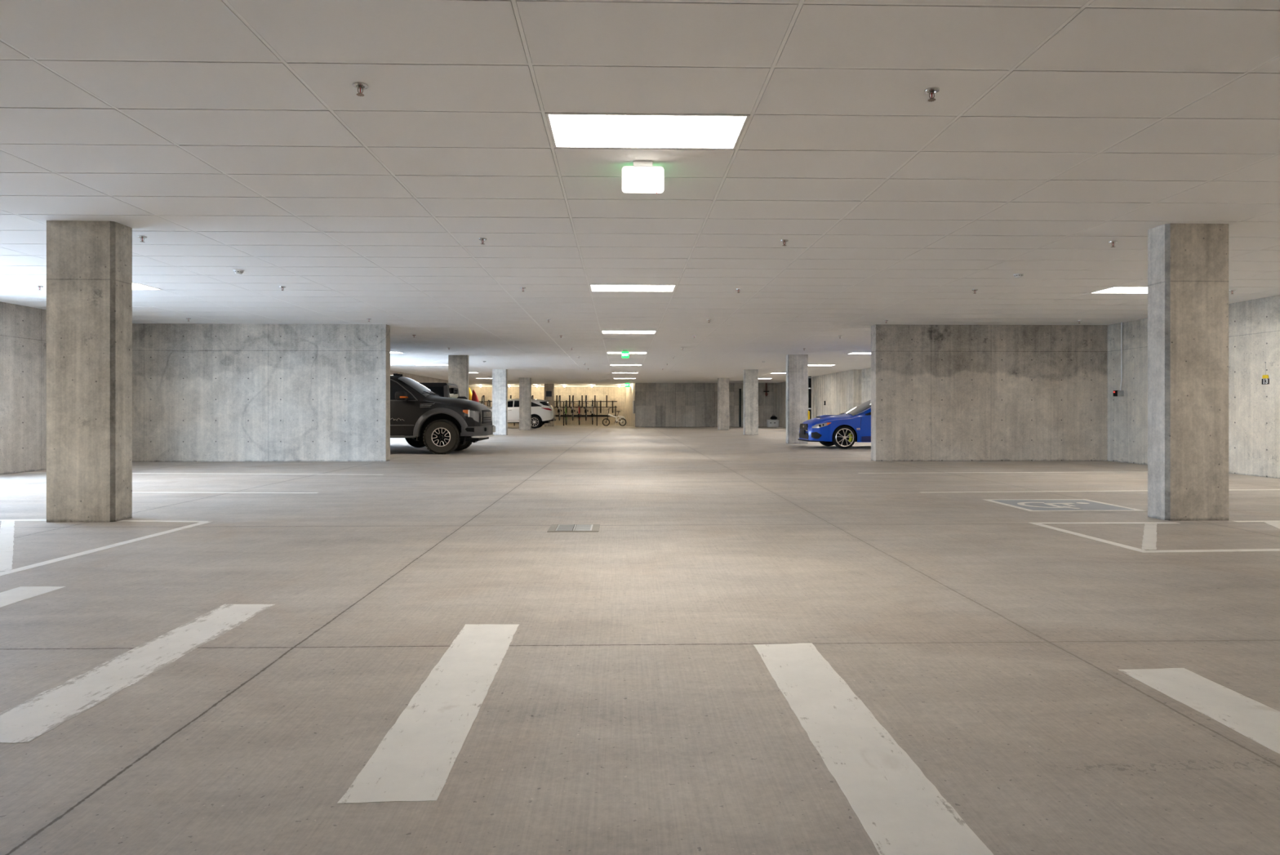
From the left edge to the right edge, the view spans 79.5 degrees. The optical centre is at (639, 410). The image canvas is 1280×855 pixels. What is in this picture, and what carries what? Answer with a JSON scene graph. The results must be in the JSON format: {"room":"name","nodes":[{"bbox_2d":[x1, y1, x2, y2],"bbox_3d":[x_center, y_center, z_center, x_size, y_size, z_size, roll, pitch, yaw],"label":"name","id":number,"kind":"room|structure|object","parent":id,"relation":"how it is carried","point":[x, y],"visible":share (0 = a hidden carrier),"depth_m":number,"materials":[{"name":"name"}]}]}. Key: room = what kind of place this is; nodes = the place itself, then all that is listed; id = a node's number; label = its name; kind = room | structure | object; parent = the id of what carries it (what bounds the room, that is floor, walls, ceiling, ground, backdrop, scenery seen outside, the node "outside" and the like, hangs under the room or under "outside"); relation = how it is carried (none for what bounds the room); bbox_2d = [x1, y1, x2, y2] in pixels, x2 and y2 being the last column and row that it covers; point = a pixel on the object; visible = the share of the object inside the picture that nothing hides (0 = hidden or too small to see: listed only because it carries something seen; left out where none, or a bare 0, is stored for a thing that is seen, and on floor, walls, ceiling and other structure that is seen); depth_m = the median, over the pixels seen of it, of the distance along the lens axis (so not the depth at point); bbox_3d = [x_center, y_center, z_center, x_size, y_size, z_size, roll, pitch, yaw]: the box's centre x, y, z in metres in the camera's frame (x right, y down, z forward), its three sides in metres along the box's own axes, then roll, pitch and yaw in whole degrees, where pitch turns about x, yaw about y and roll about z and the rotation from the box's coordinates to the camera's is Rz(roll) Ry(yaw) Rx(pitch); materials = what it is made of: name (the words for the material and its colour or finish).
{"room":"parking garage","nodes":[
{"label":"parking garage","id":0,"kind":"room"},
{"bbox_2d":[0,301,448,474],"bbox_3d":[-11.608,-0.382,22.534,2.450,2.793,59.600,0,0,-1],"label":"wall","id":1,"kind":"structure","parent":0,"point":[23,329],"depth_m":12.67,"materials":[{"name":"concrete"}]},
{"bbox_2d":[132,323,390,462],"bbox_3d":[-7.651,-0.382,15.485,5.130,2.793,0.280,0,0,-1],"label":"wall","id":2,"kind":"structure","parent":0,"point":[201,392],"depth_m":15.35,"materials":[{"name":"concrete"}]},
{"bbox_2d":[469,386,625,424],"bbox_3d":[-7.080,-0.382,52.248,12.300,2.793,0.200,0,0,-1],"label":"wall","id":3,"kind":"structure","parent":0,"point":[614,393],"depth_m":52.22,"materials":[{"name":"concrete"}]},
{"bbox_2d":[625,382,635,426],"bbox_3d":[-0.574,-0.382,50.349,0.172,2.793,4.320,0,0,-9],"label":"wall","id":4,"kind":"structure","parent":0,"point":[629,415],"depth_m":50.46,"materials":[{"name":"concrete"}]},
{"bbox_2d":[632,382,635,413],"bbox_3d":[-0.401,-0.775,48.619,0.064,1.900,0.540,0,0,-9],"label":"electrical panel","id":5,"kind":"object","parent":4,"relation":"attached to","point":[633,401],"visible":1,"depth_m":48.61,"materials":[{"name":"grey metal"}]},
{"bbox_2d":[0,425,1279,854],"bbox_3d":[-1.440,1.115,22.973,22.800,0.200,60.000,0,0,-1],"label":"floor","id":6,"kind":"structure","parent":0,"point":[632,706],"depth_m":3.37,"materials":[{"name":"concrete"}]},
{"bbox_2d":[0,520,14,572],"bbox_3d":[-4.917,1.014,5.970,0.099,0.001,2.976,0,0,-39],"label":"painted stripe","id":7,"kind":"object","parent":6,"relation":"on","point":[6,529],"visible":1,"depth_m":5.81,"materials":[{"name":"white paint"}]},
{"bbox_2d":[0,519,46,520],"bbox_3d":[-7.290,1.014,7.106,3.762,0.001,0.094,0,0,-1],"label":"painted line","id":8,"kind":"object","parent":6,"relation":"on","point":[0,519],"visible":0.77,"depth_m":7.13,"materials":[{"name":"white paint"}]},
{"bbox_2d":[0,586,65,607],"bbox_3d":[-3.425,1.014,3.608,0.266,0.001,1.679,0,0,-1],"label":"painted stripe","id":9,"kind":"object","parent":6,"relation":"on","point":[21,593],"visible":1,"depth_m":4.28,"materials":[{"name":"white paint"}]},
{"bbox_2d":[46,220,132,522],"bbox_3d":[-5.105,-0.382,7.162,0.600,2.793,0.300,0,0,-1],"label":"column","id":10,"kind":"structure","parent":6,"relation":"on","point":[89,264],"depth_m":7.01,"materials":[{"name":"concrete"}]},
{"bbox_2d":[0,521,209,575],"bbox_3d":[-3.964,1.014,5.853,0.089,0.001,2.391,0,0,0],"label":"painted line","id":11,"kind":"object","parent":6,"relation":"on","point":[44,562],"visible":1,"depth_m":5.58,"materials":[{"name":"white paint"}]},
{"bbox_2d":[0,604,275,742],"bbox_3d":[-2.025,1.014,3.197,0.282,0.001,1.694,0,0,-1],"label":"painted stripe","id":12,"kind":"object","parent":6,"relation":"on","point":[45,711],"visible":1,"depth_m":2.94,"materials":[{"name":"white paint"}]},
{"bbox_2d":[0,491,318,493],"bbox_3d":[-7.006,1.014,9.603,6.052,0.001,0.074,0,0,2],"label":"painted line","id":13,"kind":"object","parent":6,"relation":"on","point":[0,491],"visible":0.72,"depth_m":9.51,"materials":[{"name":"white paint"}]},
{"bbox_2d":[120,520,208,522],"bbox_3d":[-4.382,1.014,7.074,0.838,0.001,0.088,0,0,5],"label":"painted line","id":14,"kind":"object","parent":6,"relation":"on","point":[120,520],"visible":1,"depth_m":7.05,"materials":[{"name":"white paint"}]},
{"bbox_2d":[132,472,330,474],"bbox_3d":[-7.091,1.014,12.427,6.029,0.001,0.075,0,0,4],"label":"painted line","id":15,"kind":"object","parent":6,"relation":"on","point":[132,473],"visible":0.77,"depth_m":12.33,"materials":[{"name":"white paint"}]},
{"bbox_2d":[337,623,519,802],"bbox_3d":[-0.679,1.014,2.829,0.263,0.001,1.670,0,0,-1],"label":"painted stripe","id":16,"kind":"object","parent":6,"relation":"on","point":[414,761],"visible":1,"depth_m":2.49,"materials":[{"name":"white paint"}]},
{"bbox_2d":[404,382,466,447],"bbox_3d":[-7.249,0.115,21.986,4.540,1.800,1.800,0,0,-1],"label":"car","id":17,"kind":"object","parent":6,"relation":"on","point":[444,389],"visible":0.05,"depth_m":21.34,"materials":[{"name":"black paint"}]},
{"bbox_2d":[390,373,495,453],"bbox_3d":[-6.543,0.062,18.868,5.845,1.924,2.593,0,0,-1],"label":"pickup truck","id":18,"kind":"object","parent":6,"relation":"on","point":[444,424],"visible":0.55,"depth_m":17.96,"materials":[{"name":"black paint"}]},
{"bbox_2d":[395,391,408,400],"bbox_3d":[-5.499,-0.327,17.796,0.242,0.227,0.382,0,0,-1],"label":"mirror","id":19,"kind":"object","parent":18,"relation":"attached to","point":[399,395],"depth_m":17.62,"materials":[{"name":"black plastic"}]},
{"bbox_2d":[420,402,435,407],"bbox_3d":[-4.951,-0.127,17.944,0.344,0.110,0.022,0,0,-1],"label":"vent","id":20,"kind":"object","parent":18,"relation":"attached to","point":[422,404],"depth_m":17.94,"materials":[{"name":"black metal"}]},
{"bbox_2d":[481,409,491,423],"bbox_3d":[-3.789,0.150,18.936,0.114,0.330,1.140,0,0,-1],"label":"grille","id":21,"kind":"object","parent":18,"relation":"attached to","point":[486,414],"depth_m":18.78,"materials":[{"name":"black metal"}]},
{"bbox_2d":[448,355,468,399],"bbox_3d":[-5.662,-0.382,24.054,0.590,2.793,0.260,0,0,-1],"label":"column","id":22,"kind":"structure","parent":6,"relation":"on","point":[458,365],"depth_m":23.93,"materials":[{"name":"concrete"}]},
{"bbox_2d":[468,386,472,399],"bbox_3d":[-11.237,-0.285,51.106,0.545,2.600,0.331,0,0,-1],"label":"kayak","id":23,"kind":"object","parent":6,"relation":"on","point":[470,393],"visible":0.12,"depth_m":51.03,"materials":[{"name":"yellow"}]},
{"bbox_2d":[471,390,479,402],"bbox_3d":[-10.777,-0.195,50.416,0.545,2.420,0.331,0,0,-1],"label":"kayak","id":24,"kind":"object","parent":6,"relation":"on","point":[474,397],"visible":0.3,"depth_m":50.34,"materials":[{"name":"red plastic"}]},
{"bbox_2d":[492,368,507,435],"bbox_3d":[-5.859,-0.382,32.221,0.600,2.793,0.300,0,0,-1],"label":"column","id":25,"kind":"structure","parent":6,"relation":"on","point":[500,376],"depth_m":32.07,"materials":[{"name":"concrete"}]},
{"bbox_2d":[487,398,555,428],"bbox_3d":[-7.395,0.155,44.819,4.920,1.719,2.260,0,0,-1],"label":"car","id":26,"kind":"object","parent":6,"relation":"on","point":[542,411],"visible":0.39,"depth_m":43.97,"materials":[{"name":"white paint"}]},
{"bbox_2d":[519,377,531,430],"bbox_3d":[-6.039,-0.382,40.519,0.590,2.793,0.300,0,0,-1],"label":"column","id":27,"kind":"structure","parent":6,"relation":"on","point":[525,384],"depth_m":40.38,"materials":[{"name":"concrete"}]},
{"bbox_2d":[479,395,617,426],"bbox_3d":[-6.398,-0.011,51.739,9.706,2.052,0.250,0,0,-1],"label":"bicycle rack","id":28,"kind":"object","parent":6,"relation":"on","point":[556,401],"visible":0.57,"depth_m":51.80,"materials":[{"name":"black metal"}]},
{"bbox_2d":[555,395,561,420],"bbox_3d":[-5.375,-0.175,51.252,0.416,1.680,0.985,0,0,-1],"label":"bicycle","id":29,"kind":"object","parent":28,"relation":"hanging from","point":[558,406],"visible":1,"depth_m":51.18,"materials":[{"name":"black metal"}]},
{"bbox_2d":[562,400,568,425],"bbox_3d":[-4.930,0.135,51.263,0.416,1.680,0.985,0,0,-1],"label":"bicycle","id":30,"kind":"object","parent":28,"relation":"hanging from","point":[566,405],"visible":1,"depth_m":51.13,"materials":[{"name":"black metal"}]},
{"bbox_2d":[569,395,575,420],"bbox_3d":[-4.489,-0.155,51.273,0.416,1.680,0.985,0,0,-1],"label":"bicycle","id":31,"kind":"object","parent":28,"relation":"hanging from","point":[572,401],"visible":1,"depth_m":51.15,"materials":[{"name":"black metal"}]},
{"bbox_2d":[575,400,582,425],"bbox_3d":[-4.056,0.135,51.283,0.416,1.680,0.985,0,0,-1],"label":"bicycle","id":32,"kind":"object","parent":28,"relation":"hanging from","point":[579,405],"visible":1,"depth_m":51.18,"materials":[{"name":"black metal"}]},
{"bbox_2d":[581,395,582,407],"bbox_3d":[-3.892,-0.623,51.818,0.090,0.827,0.070,0,0,-1],"label":"tray","id":33,"kind":"object","parent":28,"relation":"on","point":[581,395],"depth_m":51.78,"materials":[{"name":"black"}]},
{"bbox_2d":[582,395,588,420],"bbox_3d":[-3.603,-0.155,51.294,0.416,1.680,0.985,0,0,-1],"label":"bicycle","id":34,"kind":"object","parent":28,"relation":"hanging from","point":[585,402],"visible":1,"depth_m":51.14,"materials":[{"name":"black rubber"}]},
{"bbox_2d":[589,400,595,424],"bbox_3d":[-3.170,0.115,51.304,0.416,1.680,0.985,0,0,-1],"label":"bicycle","id":35,"kind":"object","parent":28,"relation":"hanging from","point":[592,406],"visible":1,"depth_m":51.15,"materials":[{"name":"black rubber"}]},
{"bbox_2d":[594,395,595,407],"bbox_3d":[-3.031,-0.623,51.838,0.090,0.827,0.070,0,0,-1],"label":"tray","id":36,"kind":"object","parent":28,"relation":"on","point":[594,395],"depth_m":51.80,"materials":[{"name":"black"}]},
{"bbox_2d":[600,400,601,413],"bbox_3d":[-2.649,-0.256,51.847,0.090,0.827,0.070,0,0,-1],"label":"tray","id":37,"kind":"object","parent":28,"relation":"on","point":[600,401],"depth_m":51.82,"materials":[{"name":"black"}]},
{"bbox_2d":[605,395,607,407],"bbox_3d":[-2.245,-0.623,51.857,0.090,0.827,0.070,0,0,-1],"label":"tray","id":38,"kind":"object","parent":28,"relation":"on","point":[606,395],"depth_m":51.82,"materials":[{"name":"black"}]},
{"bbox_2d":[544,383,554,426],"bbox_3d":[-5.848,-0.382,49.626,0.600,2.793,0.300,0,0,-1],"label":"column","id":39,"kind":"structure","parent":6,"relation":"on","point":[548,387],"depth_m":49.48,"materials":[{"name":"concrete"}]},
{"bbox_2d":[546,391,551,396],"bbox_3d":[-5.854,-1.085,49.464,0.380,0.370,0.024,0,0,-1],"label":"sign","id":40,"kind":"object","parent":39,"relation":"attached to","point":[548,393],"visible":1,"depth_m":49.46,"materials":[{"name":"grey"}]},
{"bbox_2d":[507,424,626,425],"bbox_3d":[-7.076,0.980,52.073,12.300,0.070,0.150,0,0,-1],"label":"kerb","id":41,"kind":"object","parent":6,"relation":"on","point":[508,424],"visible":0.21,"depth_m":52.07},
{"bbox_2d":[546,524,599,531],"bbox_3d":[-0.566,1.011,6.649,0.430,0.007,0.400,0,0,-1],"label":"floor drain","id":42,"kind":"object","parent":6,"relation":"on","point":[553,527],"visible":1,"depth_m":6.63,"materials":[{"name":"grey metal"}]},
{"bbox_2d":[602,407,626,426],"bbox_3d":[-1.710,0.400,51.274,1.610,1.240,0.587,0,0,-1],"label":"bicycle","id":43,"kind":"object","parent":6,"relation":"on","point":[616,420],"visible":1,"depth_m":51.25,"materials":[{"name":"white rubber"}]},
{"bbox_2d":[717,377,728,430],"bbox_3d":[4.413,-0.382,40.765,0.580,2.793,0.300,0,0,-1],"label":"column","id":44,"kind":"structure","parent":6,"relation":"on","point":[722,383],"depth_m":40.61,"materials":[{"name":"concrete"}]},
{"bbox_2d":[743,368,758,435],"bbox_3d":[4.668,-0.382,32.469,0.580,2.793,0.300,0,0,-1],"label":"column","id":45,"kind":"structure","parent":6,"relation":"on","point":[750,376],"depth_m":32.32,"materials":[{"name":"concrete"}]},
{"bbox_2d":[766,419,778,426],"bbox_3d":[8.249,0.785,47.806,0.680,0.460,0.522,0,0,-1],"label":"crate","id":46,"kind":"object","parent":6,"relation":"on","point":[770,423],"visible":1,"depth_m":47.56,"materials":[{"name":"white plastic"}]},
{"bbox_2d":[769,414,777,419],"bbox_3d":[8.299,0.404,47.806,0.457,0.299,0.391,0,0,-1],"label":"bag","id":47,"kind":"object","parent":46,"relation":"on","point":[773,417],"visible":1,"depth_m":47.69,"materials":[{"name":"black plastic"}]},
{"bbox_2d":[786,354,808,443],"bbox_3d":[4.860,-0.382,23.871,0.620,2.793,0.300,0,0,-1],"label":"column","id":48,"kind":"structure","parent":6,"relation":"on","point":[797,365],"depth_m":23.72,"materials":[{"name":"concrete"}]},
{"bbox_2d":[808,376,811,418],"bbox_3d":[8.560,-0.365,38.812,0.156,2.760,0.156,0,0,-1],"label":"drain pipe","id":49,"kind":"object","parent":6,"relation":"on","point":[809,377],"visible":0.94,"depth_m":38.75,"materials":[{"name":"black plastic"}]},
{"bbox_2d":[797,399,871,448],"bbox_3d":[6.755,0.291,21.340,4.550,1.447,2.190,0,0,-1],"label":"car","id":50,"kind":"object","parent":6,"relation":"on","point":[842,430],"visible":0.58,"depth_m":20.50,"materials":[{"name":"blue paint"}]},
{"bbox_2d":[799,423,808,431],"bbox_3d":[4.536,0.460,21.293,0.050,0.200,0.920,0,0,-1],"label":"grille","id":51,"kind":"object","parent":50,"relation":"attached to","point":[803,427],"depth_m":21.18,"materials":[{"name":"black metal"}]},
{"bbox_2d":[753,642,993,854],"bbox_3d":[0.652,1.014,2.488,0.280,0.001,1.745,0,0,-1],"label":"painted stripe","id":52,"kind":"object","parent":6,"relation":"on","point":[900,810],"visible":1,"depth_m":2.20,"materials":[{"name":"white paint"}]},
{"bbox_2d":[858,471,1147,473],"bbox_3d":[6.526,1.014,12.687,5.958,0.001,0.074,0,0,-3],"label":"painted line","id":53,"kind":"object","parent":6,"relation":"on","point":[1144,471],"visible":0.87,"depth_m":12.65,"materials":[{"name":"white paint"}]},
{"bbox_2d":[982,498,1146,511],"bbox_3d":[4.526,1.014,8.309,1.200,0.001,1.040,0,0,-1],"label":"painted symbol","id":54,"kind":"object","parent":6,"relation":"on","point":[1029,504],"visible":1,"depth_m":8.28,"materials":[{"name":"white paint"}]},
{"bbox_2d":[1029,522,1144,550],"bbox_3d":[3.599,1.014,6.267,0.083,0.001,1.442,0,0,-3],"label":"painted line","id":55,"kind":"object","parent":6,"relation":"on","point":[1038,524],"visible":1,"depth_m":6.15,"materials":[{"name":"white paint"}]},
{"bbox_2d":[1031,521,1178,523],"bbox_3d":[4.203,1.014,6.960,1.330,0.001,0.079,0,0,-1],"label":"painted line","id":56,"kind":"object","parent":6,"relation":"on","point":[1129,522],"visible":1,"depth_m":6.95,"materials":[{"name":"white paint"}]},
{"bbox_2d":[932,488,1279,492],"bbox_3d":[6.524,1.014,9.781,6.105,0.002,0.074,0,0,-4],"label":"painted line","id":57,"kind":"object","parent":6,"relation":"on","point":[1234,489],"visible":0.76,"depth_m":9.70,"materials":[{"name":"white paint"}]},
{"bbox_2d":[1141,523,1156,549],"bbox_3d":[4.149,1.014,6.264,0.095,0.001,1.620,0,0,34],"label":"painted stripe","id":58,"kind":"object","parent":6,"relation":"on","point":[1149,537],"visible":1,"depth_m":6.19,"materials":[{"name":"white paint"}]},
{"bbox_2d":[1147,223,1228,520],"bbox_3d":[5.151,-0.382,7.258,0.580,2.793,0.290,0,0,-1],"label":"column","id":59,"kind":"structure","parent":6,"relation":"on","point":[1188,264],"depth_m":7.12,"materials":[{"name":"concrete"}]},
{"bbox_2d":[1118,667,1279,753],"bbox_3d":[2.033,1.014,2.216,0.282,0.001,1.639,0,0,-1],"label":"painted stripe","id":60,"kind":"object","parent":6,"relation":"on","point":[1259,722],"visible":1,"depth_m":2.67,"materials":[{"name":"white paint"}]},
{"bbox_2d":[1136,548,1279,552],"bbox_3d":[5.483,1.014,5.670,3.774,0.001,0.084,0,0,-4],"label":"painted line","id":61,"kind":"object","parent":6,"relation":"on","point":[1238,549],"visible":1,"depth_m":5.57,"materials":[{"name":"white paint"}]},
{"bbox_2d":[1233,520,1279,521],"bbox_3d":[6.640,1.014,7.118,2.391,0.001,0.079,0,0,-3],"label":"painted line","id":62,"kind":"object","parent":6,"relation":"on","point":[1264,520],"visible":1,"depth_m":7.05,"materials":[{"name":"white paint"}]},
{"bbox_2d":[1264,521,1279,528],"bbox_3d":[5.495,1.014,6.385,0.215,0.001,1.569,0,0,26],"label":"painted stripe","id":63,"kind":"object","parent":6,"relation":"on","point":[1277,524],"visible":1,"depth_m":6.90,"materials":[{"name":"white paint"}]},
{"bbox_2d":[0,0,1279,385],"bbox_3d":[-1.000,-1.853,23.047,24.403,0.251,60.369,0,0,-1],"label":"ceiling","id":64,"kind":"structure","parent":0,"point":[228,135],"depth_m":5.30,"materials":[{"name":"white tile"}]},
{"bbox_2d":[137,235,146,242],"bbox_3d":[-4.936,-1.703,7.640,0.080,0.058,0.080,0,0,-2],"label":"sprinkler","id":65,"kind":"object","parent":64,"relation":"attached to","point":[140,236],"visible":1,"depth_m":7.64,"materials":[{"name":"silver metal"}]},
{"bbox_2d":[132,282,161,289],"bbox_3d":[-7.417,-1.736,10.701,1.195,0.023,0.586,0,0,-1],"label":"recessed light","id":66,"kind":"object","parent":64,"relation":"in","point":[135,286],"visible":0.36,"depth_m":10.82,"materials":[{"name":"white plastic"}]},
{"bbox_2d":[132,283,155,288],"bbox_3d":[-7.417,-1.735,10.701,1.159,0.010,0.550,0,0,-1],"label":"diffuser","id":67,"kind":"object","parent":66,"relation":"attached to","point":[135,286],"depth_m":10.77,"materials":[{"name":"white plastic"}]},
{"bbox_2d":[232,269,244,274],"bbox_3d":[-4.944,-1.705,9.486,0.132,0.050,0.132,0,0,-1],"label":"smoke detector","id":68,"kind":"object","parent":64,"relation":"attached to","point":[236,271],"visible":1,"depth_m":9.45,"materials":[{"name":"white plastic"}]},
{"bbox_2d":[352,81,368,96],"bbox_3d":[-1.484,-1.703,4.085,0.080,0.058,0.080,0,0,-1],"label":"sprinkler","id":69,"kind":"object","parent":64,"relation":"attached to","point":[355,84],"visible":1,"depth_m":4.08,"materials":[{"name":"silver metal"}]},
{"bbox_2d":[414,364,447,364],"bbox_3d":[-7.847,-1.736,28.984,1.195,0.023,0.586,0,0,-1],"label":"recessed light","id":70,"kind":"object","parent":64,"relation":"in","point":[415,364],"visible":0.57,"depth_m":28.91,"materials":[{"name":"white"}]},
{"bbox_2d":[478,237,486,244],"bbox_3d":[-1.581,-1.703,7.741,0.080,0.058,0.080,0,0,28],"label":"sprinkler","id":71,"kind":"object","parent":64,"relation":"attached to","point":[482,239],"visible":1,"depth_m":7.73,"materials":[{"name":"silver metal"}]},
{"bbox_2d":[468,385,625,386],"bbox_3d":[-7.045,-1.645,52.029,12.160,0.099,0.099,0,0,-1],"label":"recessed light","id":72,"kind":"object","parent":64,"relation":"attached to","point":[468,385],"visible":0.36,"depth_m":52.05,"materials":[{"name":"white plastic"}]},
{"bbox_2d":[621,350,629,358],"bbox_3d":[-0.416,-1.609,21.966,0.225,0.232,0.060,0,0,-1],"label":"exit sign","id":73,"kind":"object","parent":64,"relation":"hanging from","point":[624,353],"visible":1,"depth_m":21.95,"materials":[{"name":"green plastic"}]},
{"bbox_2d":[612,372,638,373],"bbox_3d":[-0.677,-1.736,35.250,1.195,0.023,0.586,0,0,-1],"label":"recessed light","id":74,"kind":"object","parent":64,"relation":"in","point":[612,372],"visible":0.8,"depth_m":35.14,"materials":[{"name":"white plastic"}]},
{"bbox_2d":[609,364,641,365],"bbox_3d":[-0.534,-1.736,29.156,1.195,0.023,0.586,0,0,-1],"label":"recessed light","id":75,"kind":"object","parent":64,"relation":"in","point":[610,364],"visible":0.87,"depth_m":29.11,"materials":[{"name":"white plastic"}]},
{"bbox_2d":[606,351,647,353],"bbox_3d":[-0.390,-1.736,23.062,1.195,0.023,0.586,0,0,-1],"label":"recessed light","id":76,"kind":"object","parent":64,"relation":"in","point":[606,352],"visible":0.67,"depth_m":22.84,"materials":[{"name":"white plastic"}]},
{"bbox_2d":[625,382,630,386],"bbox_3d":[-0.753,-1.559,46.315,0.300,0.272,0.060,0,0,-1],"label":"exit sign","id":77,"kind":"object","parent":64,"relation":"hanging from","point":[627,384],"visible":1,"depth_m":46.30,"materials":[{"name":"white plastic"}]},
{"bbox_2d":[601,330,656,333],"bbox_3d":[-0.247,-1.736,16.967,1.195,0.023,0.586,0,0,-1],"label":"recessed light","id":78,"kind":"object","parent":64,"relation":"in","point":[602,331],"visible":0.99,"depth_m":16.92,"materials":[{"name":"white plastic"}]},
{"bbox_2d":[589,284,675,291],"bbox_3d":[-0.104,-1.736,10.873,1.195,0.023,0.586,0,0,-1],"label":"recessed light","id":79,"kind":"object","parent":64,"relation":"in","point":[593,287],"visible":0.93,"depth_m":10.85,"materials":[{"name":"white plastic"}]},
{"bbox_2d":[622,160,664,194],"bbox_3d":[0.020,-1.615,5.352,0.293,0.224,0.060,0,0,-1],"label":"exit sign","id":80,"kind":"object","parent":64,"relation":"hanging from","point":[641,178],"visible":1,"depth_m":5.34,"materials":[{"name":"white plastic"}]},
{"bbox_2d":[545,112,750,149],"bbox_3d":[0.039,-1.736,4.779,1.195,0.023,0.586,0,0,-1],"label":"recessed light","id":81,"kind":"object","parent":64,"relation":"in","point":[567,130],"visible":0.87,"depth_m":4.76,"materials":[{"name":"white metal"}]},
{"bbox_2d":[763,382,768,395],"bbox_3d":[7.918,-1.325,48.247,0.340,0.840,0.155,0,0,-1],"label":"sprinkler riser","id":82,"kind":"object","parent":64,"relation":"attached to","point":[766,391],"visible":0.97,"depth_m":48.24,"materials":[{"name":"black metal"}]},
{"bbox_2d":[780,239,788,245],"bbox_3d":[1.466,-1.703,7.812,0.080,0.058,0.080,0,0,-24],"label":"sprinkler","id":83,"kind":"object","parent":64,"relation":"attached to","point":[783,240],"visible":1,"depth_m":7.80,"materials":[{"name":"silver metal"}]},
{"bbox_2d":[808,364,833,365],"bbox_3d":[6.779,-1.736,29.328,1.195,0.023,0.586,0,0,-1],"label":"recessed light","id":84,"kind":"object","parent":64,"relation":"in","point":[808,365],"visible":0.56,"depth_m":29.43,"materials":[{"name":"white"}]},
{"bbox_2d":[847,352,871,354],"bbox_3d":[6.923,-1.736,23.233,1.195,0.023,0.586,0,0,-1],"label":"recessed light","id":85,"kind":"object","parent":64,"relation":"in","point":[851,353],"visible":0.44,"depth_m":23.50,"materials":[{"name":"white plastic"}]},
{"bbox_2d":[924,87,939,102],"bbox_3d":[1.574,-1.703,4.152,0.080,0.058,0.080,0,0,-4],"label":"sprinkler","id":86,"kind":"object","parent":64,"relation":"attached to","point":[930,91],"visible":1,"depth_m":4.15,"materials":[{"name":"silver metal"}]},
{"bbox_2d":[1013,273,1024,278],"bbox_3d":[4.792,-1.705,9.745,0.132,0.050,0.132,0,0,-1],"label":"smoke detector","id":87,"kind":"object","parent":64,"relation":"attached to","point":[1016,275],"visible":1,"depth_m":9.71,"materials":[{"name":"white plastic"}]},
{"bbox_2d":[1108,240,1117,247],"bbox_3d":[4.841,-1.703,7.879,0.080,0.058,0.080,0,0,-10],"label":"sprinkler","id":88,"kind":"object","parent":64,"relation":"attached to","point":[1113,242],"visible":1,"depth_m":7.88,"materials":[{"name":"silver metal"}]},
{"bbox_2d":[1089,286,1147,293],"bbox_3d":[7.209,-1.736,11.045,1.195,0.023,0.586,0,0,-1],"label":"recessed light","id":89,"kind":"object","parent":64,"relation":"in","point":[1144,290],"visible":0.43,"depth_m":11.07,"materials":[{"name":"white plastic"}]},
{"bbox_2d":[635,382,776,426],"bbox_3d":[4.137,-0.382,48.461,8.890,2.793,0.300,0,0,-1],"label":"wall","id":90,"kind":"structure","parent":0,"point":[656,404],"depth_m":48.29,"materials":[{"name":"concrete"}]},
{"bbox_2d":[738,388,741,426],"bbox_3d":[6.286,-0.180,48.333,0.140,2.390,0.056,0,0,-1],"label":"channel","id":91,"kind":"object","parent":90,"relation":"attached to","point":[740,389],"visible":1,"depth_m":48.31,"materials":[{"name":"black metal"}]},
{"bbox_2d":[776,368,861,427],"bbox_3d":[9.057,-0.382,42.775,0.680,2.793,20.900,0,0,-1],"label":"wall","id":92,"kind":"structure","parent":0,"point":[841,391],"depth_m":35.87,"materials":[{"name":"concrete"}]},
{"bbox_2d":[871,324,1107,461],"bbox_3d":[7.094,-0.382,15.671,4.720,2.793,0.300,0,0,-1],"label":"wall","id":93,"kind":"structure","parent":0,"point":[940,393],"depth_m":15.52,"materials":[{"name":"concrete"}]},
{"bbox_2d":[861,294,1279,478],"bbox_3d":[9.812,-0.382,12.784,0.580,2.793,39.100,0,0,-1],"label":"wall","id":94,"kind":"structure","parent":0,"point":[1254,325],"depth_m":12.26,"materials":[{"name":"concrete"}]},
{"bbox_2d":[1113,322,1123,395],"bbox_3d":[9.428,-1.014,15.191,0.074,1.463,0.240,0,0,-1],"label":"station","id":95,"kind":"object","parent":94,"relation":"attached to","point":[1116,393],"visible":0.98,"depth_m":15.10,"materials":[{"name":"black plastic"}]},
{"bbox_2d":[1262,361,1269,384],"bbox_3d":[9.540,-0.574,11.747,0.012,0.341,0.132,0,0,-1],"label":"number sign","id":96,"kind":"object","parent":94,"relation":"attached to","point":[1264,381],"visible":1,"depth_m":11.74,"materials":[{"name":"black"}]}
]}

